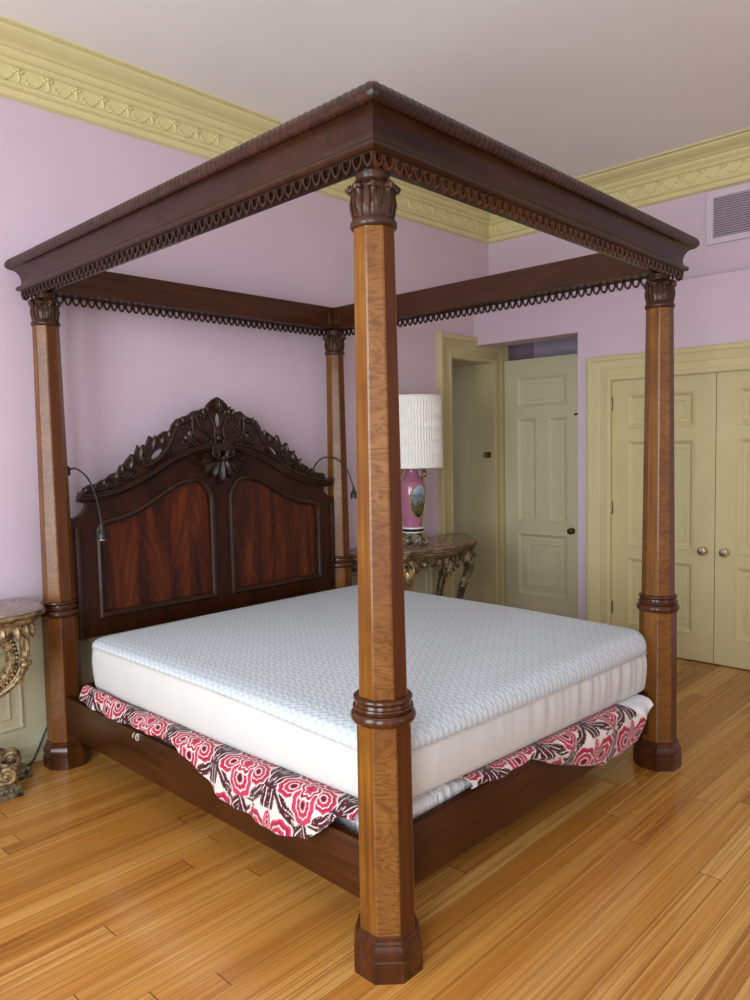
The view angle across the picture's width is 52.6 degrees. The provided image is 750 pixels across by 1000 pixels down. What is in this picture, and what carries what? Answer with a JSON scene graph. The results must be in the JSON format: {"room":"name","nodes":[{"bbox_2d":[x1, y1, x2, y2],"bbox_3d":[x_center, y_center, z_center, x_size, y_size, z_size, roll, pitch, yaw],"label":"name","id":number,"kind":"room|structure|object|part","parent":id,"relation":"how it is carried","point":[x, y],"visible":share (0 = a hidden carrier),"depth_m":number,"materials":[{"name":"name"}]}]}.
{"room":"historic interior","nodes":[
{"label":"historic interior","id":0,"kind":"room"},
{"bbox_2d":[0,97,533,602],"bbox_3d":[-1.539,-0.547,4.842,0.600,3.800,8.500,3,6,44],"label":"wall","id":1,"kind":"structure","parent":0,"point":[127,377],"depth_m":4.62,"materials":[{"name":"purple paint"}]},
{"bbox_2d":[0,734,46,763],"bbox_3d":[-1.734,1.345,4.234,0.030,0.120,6.710,3,6,44],"label":"baseboard","id":2,"kind":"structure","parent":1,"relation":"attached to","point":[27,748],"depth_m":4.09,"materials":[{"name":"beige paint"}]},
{"bbox_2d":[0,567,438,747],"bbox_3d":[-1.761,0.993,4.221,0.065,0.825,6.700,3,6,44],"label":"trim","id":3,"kind":"structure","parent":1,"relation":"attached to","point":[23,709],"depth_m":4.12,"materials":[{"name":"beige paint"}]},
{"bbox_3d":[-2.218,1.015,3.724,0.014,0.490,0.950,3,6,44],"label":"wainscot panel","id":4,"kind":"part","parent":3,"relation":"part of","materials":[{"name":"beige paint"}]},
{"bbox_3d":[-1.440,0.942,4.532,0.014,0.490,0.900,3,6,44],"label":"wainscot panel","id":5,"kind":"part","parent":3,"relation":"part of","materials":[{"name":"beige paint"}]},
{"bbox_3d":[-0.124,0.819,5.898,0.014,0.490,0.600,3,6,44],"label":"wainscot panel","id":6,"kind":"part","parent":3,"relation":"part of","materials":[{"name":"beige paint"}]},
{"bbox_3d":[0.326,0.777,6.365,0.014,0.490,0.500,3,6,44],"label":"wainscot panel","id":7,"kind":"part","parent":3,"relation":"part of","materials":[{"name":"beige paint"}]},
{"bbox_2d":[0,15,490,243],"bbox_3d":[-1.485,-2.270,4.231,0.246,0.320,7.560,3,6,44],"label":"trim","id":8,"kind":"structure","parent":1,"relation":"attached to","point":[40,69],"depth_m":4.39,"materials":[{"name":"yellow paint"}]},
{"bbox_2d":[436,332,508,605],"bbox_3d":[0.930,-0.160,6.965,0.052,2.630,1.040,3,6,44],"label":"trim","id":9,"kind":"structure","parent":1,"relation":"attached to","point":[449,346],"depth_m":6.80,"materials":[{"name":"beige paint"}]},
{"bbox_2d":[452,358,494,603],"bbox_3d":[0.708,-0.087,7.200,0.590,2.460,0.740,3,6,44],"label":"door jamb","id":10,"kind":"object","parent":1,"relation":"attached to","point":[472,380],"depth_m":7.36,"materials":[{"name":"beige paint"}]},
{"bbox_3d":[1.072,-0.431,7.241,0.085,0.055,0.018,3,6,44],"label":"strike plate","id":11,"kind":"part","parent":10,"relation":"part of","materials":[{"name":"gold metal"}]},
{"bbox_2d":[0,657,749,999],"bbox_3d":[0.733,1.494,2.976,7.800,0.100,8.700,3,6,44],"label":"floor","id":12,"kind":"structure","parent":0,"point":[629,881],"depth_m":2.80,"materials":[{"name":"brown wood"}]},
{"bbox_2d":[0,597,44,802],"bbox_3d":[-2.045,1.004,3.563,0.427,0.907,0.984,3,6,44],"label":"console table","id":13,"kind":"object","parent":12,"relation":"on","point":[19,616],"visible":1,"depth_m":3.69,"materials":[{"name":"gold stone"}]},
{"bbox_2d":[27,726,46,765],"bbox_3d":[-1.842,1.277,4.062,0.033,0.283,0.326,3,6,43],"label":"power cord","id":14,"kind":"object","parent":12,"relation":"on","point":[44,733],"visible":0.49,"depth_m":4.09,"materials":[{"name":"black rubber"}]},
{"bbox_2d":[4,81,699,984],"bbox_3d":[-0.126,0.055,3.917,2.648,2.674,2.338,3,6,44],"label":"bed","id":15,"kind":"object","parent":12,"relation":"on","point":[217,521],"visible":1,"depth_m":3.61,"materials":[{"name":"brown wood"}]},
{"bbox_3d":[-1.684,0.200,4.005,0.174,2.235,0.174,3,6,44],"label":"post","id":16,"kind":"part","parent":15,"relation":"part of","materials":[{"name":"brown wood"}]},
{"bbox_3d":[-1.584,0.447,4.064,0.020,0.610,0.024,3,6,44],"label":"edge moulding","id":17,"kind":"part","parent":15,"relation":"part of","materials":[{"name":"brown wood"}]},
{"bbox_2d":[68,466,106,540],"bbox_3d":[-1.538,0.014,4.014,0.333,0.390,0.045,2,5,36],"label":"light","id":18,"kind":"object","parent":15,"relation":"attached to","point":[102,536],"visible":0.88,"depth_m":3.94,"materials":[{"name":"black metal"}]},
{"bbox_3d":[-0.948,1.058,4.800,0.040,0.220,1.910,3,6,44],"label":"head rail","id":19,"kind":"part","parent":15,"relation":"part of","materials":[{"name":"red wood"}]},
{"bbox_3d":[-1.252,0.253,4.407,0.038,0.750,0.768,3,6,44],"label":"panel moulding","id":20,"kind":"part","parent":15,"relation":"part of","materials":[{"name":"brown wood"}]},
{"bbox_3d":[-1.270,0.252,4.424,0.012,0.718,0.736,3,6,44],"label":"panel","id":21,"kind":"part","parent":15,"relation":"part of","materials":[{"name":"brown wood"}]},
{"bbox_3d":[-0.894,-1.117,3.058,2.610,0.167,0.153,3,6,44],"label":"canopy cornice","id":22,"kind":"part","parent":15,"relation":"part of","materials":[{"name":"brown wood"}]},
{"bbox_3d":[-1.036,-1.222,4.680,0.153,0.154,2.300,3,6,44],"label":"canopy cornice","id":23,"kind":"part","parent":15,"relation":"part of","materials":[{"name":"red wood"}]},
{"bbox_3d":[-0.968,0.185,4.734,0.048,1.023,1.910,3,6,44],"label":"headboard","id":24,"kind":"part","parent":15,"relation":"part of","materials":[{"name":"brown wood"}]},
{"bbox_3d":[-0.946,-0.195,4.678,0.066,0.317,1.843,3,6,44],"label":"arched moulding","id":25,"kind":"part","parent":15,"relation":"part of","materials":[{"name":"brown wood"}]},
{"bbox_3d":[-0.824,1.171,3.244,2.220,0.200,0.035,3,6,44],"label":"rail","id":26,"kind":"part","parent":15,"relation":"part of","materials":[{"name":"red wood"}]},
{"bbox_3d":[-0.667,0.196,5.051,0.012,0.718,0.736,3,6,44],"label":"panel","id":27,"kind":"part","parent":15,"relation":"part of","materials":[{"name":"brown wood"}]},
{"bbox_3d":[-0.649,0.197,5.034,0.038,0.750,0.768,3,6,44],"label":"panel moulding","id":28,"kind":"part","parent":15,"relation":"part of","materials":[{"name":"brown wood"}]},
{"bbox_2d":[157,736,471,832],"bbox_3d":[-0.044,1.049,3.907,2.039,0.190,1.938,3,6,44],"label":"box spring","id":29,"kind":"object","parent":15,"relation":"on","point":[422,803],"visible":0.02,"depth_m":2.71,"materials":[{"name":"white fabric"}]},
{"bbox_2d":[79,685,652,838],"bbox_3d":[-0.047,1.057,3.769,2.144,0.296,2.021,3,6,44],"label":"bed skirt","id":30,"kind":"object","parent":29,"relation":"on","point":[288,803],"visible":0.69,"depth_m":3.01,"materials":[{"name":"multicoloured fabric"}]},
{"bbox_2d":[92,585,646,798],"bbox_3d":[-0.024,0.826,3.877,2.123,0.339,2.026,3,6,44],"label":"mattress","id":31,"kind":"object","parent":29,"relation":"on","point":[274,682],"visible":0.78,"depth_m":3.29,"materials":[{"name":"fabric"}]},
{"bbox_3d":[-0.303,0.327,5.393,0.020,0.610,0.024,3,6,44],"label":"edge moulding","id":32,"kind":"part","parent":15,"relation":"part of","materials":[{"name":"brown wood"}]},
{"bbox_2d":[311,457,356,499],"bbox_3d":[-0.292,-0.155,5.294,0.399,0.297,0.045,2,5,35],"label":"light","id":33,"kind":"object","parent":15,"relation":"attached to","point":[353,492],"visible":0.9,"depth_m":5.20,"materials":[{"name":"black metal"}]},
{"bbox_3d":[-0.265,0.067,5.478,0.174,2.235,0.174,3,6,44],"label":"post","id":34,"kind":"part","parent":15,"relation":"part of","materials":[{"name":"brown wood"}]},
{"bbox_3d":[0.018,0.280,2.373,0.174,2.235,0.174,3,6,44],"label":"post","id":35,"kind":"part","parent":15,"relation":"part of","materials":[{"name":"brown wood"}]},
{"bbox_3d":[0.593,-1.250,4.601,2.610,0.154,0.153,3,6,44],"label":"canopy cornice","id":36,"kind":"part","parent":15,"relation":"part of","materials":[{"name":"red wood"}]},
{"bbox_3d":[0.726,1.142,3.195,0.035,0.212,1.910,3,6,44],"label":"foot rail","id":37,"kind":"part","parent":15,"relation":"part of","materials":[{"name":"red wood"}]},
{"bbox_3d":[0.736,-1.145,2.979,0.153,0.167,2.300,3,6,44],"label":"canopy cornice","id":38,"kind":"part","parent":15,"relation":"part of","materials":[{"name":"brown wood"}]},
{"bbox_3d":[1.438,0.148,3.846,0.174,2.235,0.174,3,6,44],"label":"post","id":39,"kind":"part","parent":15,"relation":"part of","materials":[{"name":"brown wood"}]},
{"bbox_2d":[350,533,476,598],"bbox_3d":[0.418,0.789,6.041,0.544,0.887,1.520,3,6,44],"label":"console table","id":40,"kind":"object","parent":12,"relation":"on","point":[443,552],"visible":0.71,"depth_m":5.86,"materials":[{"name":"brown stone"}]},
{"bbox_3d":[0.251,0.848,5.716,0.100,0.823,0.163,-1,4,-5],"label":"leg","id":41,"kind":"part","parent":40,"relation":"part of","materials":[{"name":"gold metal"}]},
{"bbox_2d":[399,394,443,545],"bbox_3d":[0.290,-0.230,5.955,0.498,1.161,0.498,-1,4,2],"label":"table lamp","id":42,"kind":"object","parent":40,"relation":"on","point":[420,415],"visible":0.67,"depth_m":5.75,"materials":[{"name":"white fabric"}]},
{"bbox_2d":[401,469,425,527],"bbox_3d":[0.295,-0.027,5.967,0.223,0.480,0.218,3,6,44],"label":"vase","id":43,"kind":"object","parent":42,"relation":"on","point":[413,488],"depth_m":5.89,"materials":[{"name":"pink ceramic"}]},
{"bbox_3d":[0.278,-0.803,5.914,0.487,0.012,0.487,3,6,44],"label":"shade trim","id":44,"kind":"part","parent":42,"relation":"part of","materials":[{"name":"white fabric"}]},
{"bbox_3d":[0.283,-0.530,5.933,0.493,0.548,0.493,3,6,44],"label":"lamp shade","id":45,"kind":"part","parent":42,"relation":"part of","materials":[{"name":"white fabric"}]},
{"bbox_3d":[0.289,-0.258,5.953,0.499,0.012,0.499,3,6,44],"label":"shade trim","id":46,"kind":"part","parent":42,"relation":"part of","materials":[{"name":"white fabric"}]},
{"bbox_3d":[0.373,-0.210,5.970,0.073,0.116,0.048,-2,4,-9],"label":"handle","id":47,"kind":"part","parent":42,"relation":"part of","materials":[{"name":"gold metal"}]},
{"bbox_3d":[0.588,0.785,6.504,0.163,0.823,0.100,-3,4,-23],"label":"leg","id":48,"kind":"part","parent":40,"relation":"part of","materials":[{"name":"gold metal"}]},
{"bbox_3d":[0.740,0.802,6.223,0.163,0.823,0.100,-1,4,3],"label":"leg","id":49,"kind":"part","parent":40,"relation":"part of","materials":[{"name":"gold metal"}]},
{"bbox_2d":[0,0,749,177],"bbox_3d":[0.655,-2.395,2.701,7.800,0.100,8.700,3,6,44],"label":"ceiling","id":50,"kind":"structure","parent":0,"point":[578,88],"depth_m":4.17,"materials":[{"name":"white paint"}]},
{"bbox_2d":[473,182,749,619],"bbox_3d":[3.393,-0.683,5.352,7.000,3.800,1.120,3,6,44],"label":"wall","id":51,"kind":"structure","parent":0,"point":[712,299],"depth_m":6.01,"materials":[{"name":"purple paint"}]},
{"bbox_2d":[504,353,577,618],"bbox_3d":[1.522,-0.085,6.997,0.775,2.435,0.107,3,6,44],"label":"door","id":52,"kind":"structure","parent":51,"relation":"in","point":[541,394],"depth_m":6.99,"materials":[{"name":"beige paint"}]},
{"bbox_3d":[1.426,-0.285,7.093,0.212,0.967,0.025,3,6,44],"label":"panel moulding","id":53,"kind":"part","parent":52,"relation":"part of","materials":[{"name":"beige paint"}]},
{"bbox_3d":[1.525,-0.998,6.933,0.527,0.287,0.025,3,6,44],"label":"panel moulding","id":54,"kind":"part","parent":52,"relation":"part of","materials":[{"name":"beige paint"}]},
{"bbox_3d":[1.557,0.606,7.047,0.527,0.592,0.025,3,6,44],"label":"panel moulding","id":55,"kind":"part","parent":52,"relation":"part of","materials":[{"name":"beige paint"}]},
{"bbox_3d":[1.563,0.605,7.052,0.345,0.410,0.010,3,6,44],"label":"panel moulding","id":56,"kind":"part","parent":52,"relation":"part of","materials":[{"name":"beige paint"}]},
{"bbox_3d":[1.659,-0.274,6.870,0.197,0.967,0.025,3,6,44],"label":"panel moulding","id":57,"kind":"part","parent":52,"relation":"part of","materials":[{"name":"beige paint"}]},
{"bbox_3d":[1.742,0.280,6.771,0.058,0.058,0.039,3,6,44],"label":"knob","id":58,"kind":"part","parent":52,"relation":"part of","materials":[{"name":"brown metal"}]},
{"bbox_2d":[488,127,749,244],"bbox_3d":[3.281,-2.400,4.716,6.440,0.320,0.246,3,6,44],"label":"trim","id":59,"kind":"structure","parent":51,"relation":"attached to","point":[722,161],"depth_m":5.74,"materials":[{"name":"yellow paint"}]},
{"bbox_2d":[611,373,716,662],"bbox_3d":[2.188,0.134,5.821,0.806,2.138,0.107,3,6,44],"label":"door","id":60,"kind":"structure","parent":51,"relation":"in","point":[695,396],"depth_m":5.72,"materials":[{"name":"beige paint"}]},
{"bbox_3d":[2.206,0.730,5.879,0.522,0.542,0.025,3,6,44],"label":"panel moulding","id":61,"kind":"part","parent":60,"relation":"part of","materials":[{"name":"beige paint"}]},
{"bbox_3d":[2.190,-0.045,5.824,0.522,0.837,0.025,3,6,44],"label":"panel moulding","id":62,"kind":"part","parent":60,"relation":"part of","materials":[{"name":"beige paint"}]},
{"bbox_3d":[2.177,-0.689,5.779,0.522,0.267,0.025,3,6,44],"label":"panel moulding","id":63,"kind":"part","parent":60,"relation":"part of","materials":[{"name":"beige paint"}]},
{"bbox_3d":[2.406,0.378,5.586,0.063,0.066,0.039,3,6,44],"label":"knob","id":64,"kind":"part","parent":60,"relation":"part of","materials":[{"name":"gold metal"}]},
{"bbox_2d":[586,341,749,624],"bbox_3d":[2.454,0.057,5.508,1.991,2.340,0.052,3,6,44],"label":"trim","id":65,"kind":"structure","parent":51,"relation":"attached to","point":[600,371],"depth_m":6.09,"materials":[{"name":"beige paint"}]},
{"bbox_2d":[706,183,749,245],"bbox_3d":[2.883,-2.069,5.257,1.140,0.380,0.022,3,6,44],"label":"air vent","id":66,"kind":"object","parent":51,"relation":"in","point":[727,210],"visible":1,"depth_m":5.54,"materials":[{"name":"white metal"}]},
{"bbox_2d":[714,370,749,669],"bbox_3d":[2.773,0.162,5.260,0.806,2.138,0.107,3,6,44],"label":"door","id":67,"kind":"structure","parent":51,"relation":"in","point":[732,511],"depth_m":5.46,"materials":[{"name":"beige paint"}]},
{"bbox_3d":[2.518,0.383,5.479,0.063,0.066,0.039,3,6,44],"label":"knob","id":68,"kind":"part","parent":67,"relation":"part of","materials":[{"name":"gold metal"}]},
{"bbox_3d":[2.801,0.758,5.309,0.522,0.542,0.025,3,6,44],"label":"panel moulding","id":69,"kind":"part","parent":67,"relation":"part of","materials":[{"name":"beige paint"}]},
{"bbox_3d":[2.785,-0.017,5.254,0.522,0.837,0.025,3,6,44],"label":"panel moulding","id":70,"kind":"part","parent":67,"relation":"part of","materials":[{"name":"beige paint"}]},
{"bbox_3d":[2.772,-0.660,5.208,0.522,0.267,0.025,3,6,44],"label":"panel moulding","id":71,"kind":"part","parent":67,"relation":"part of","materials":[{"name":"beige paint"}]}
]}

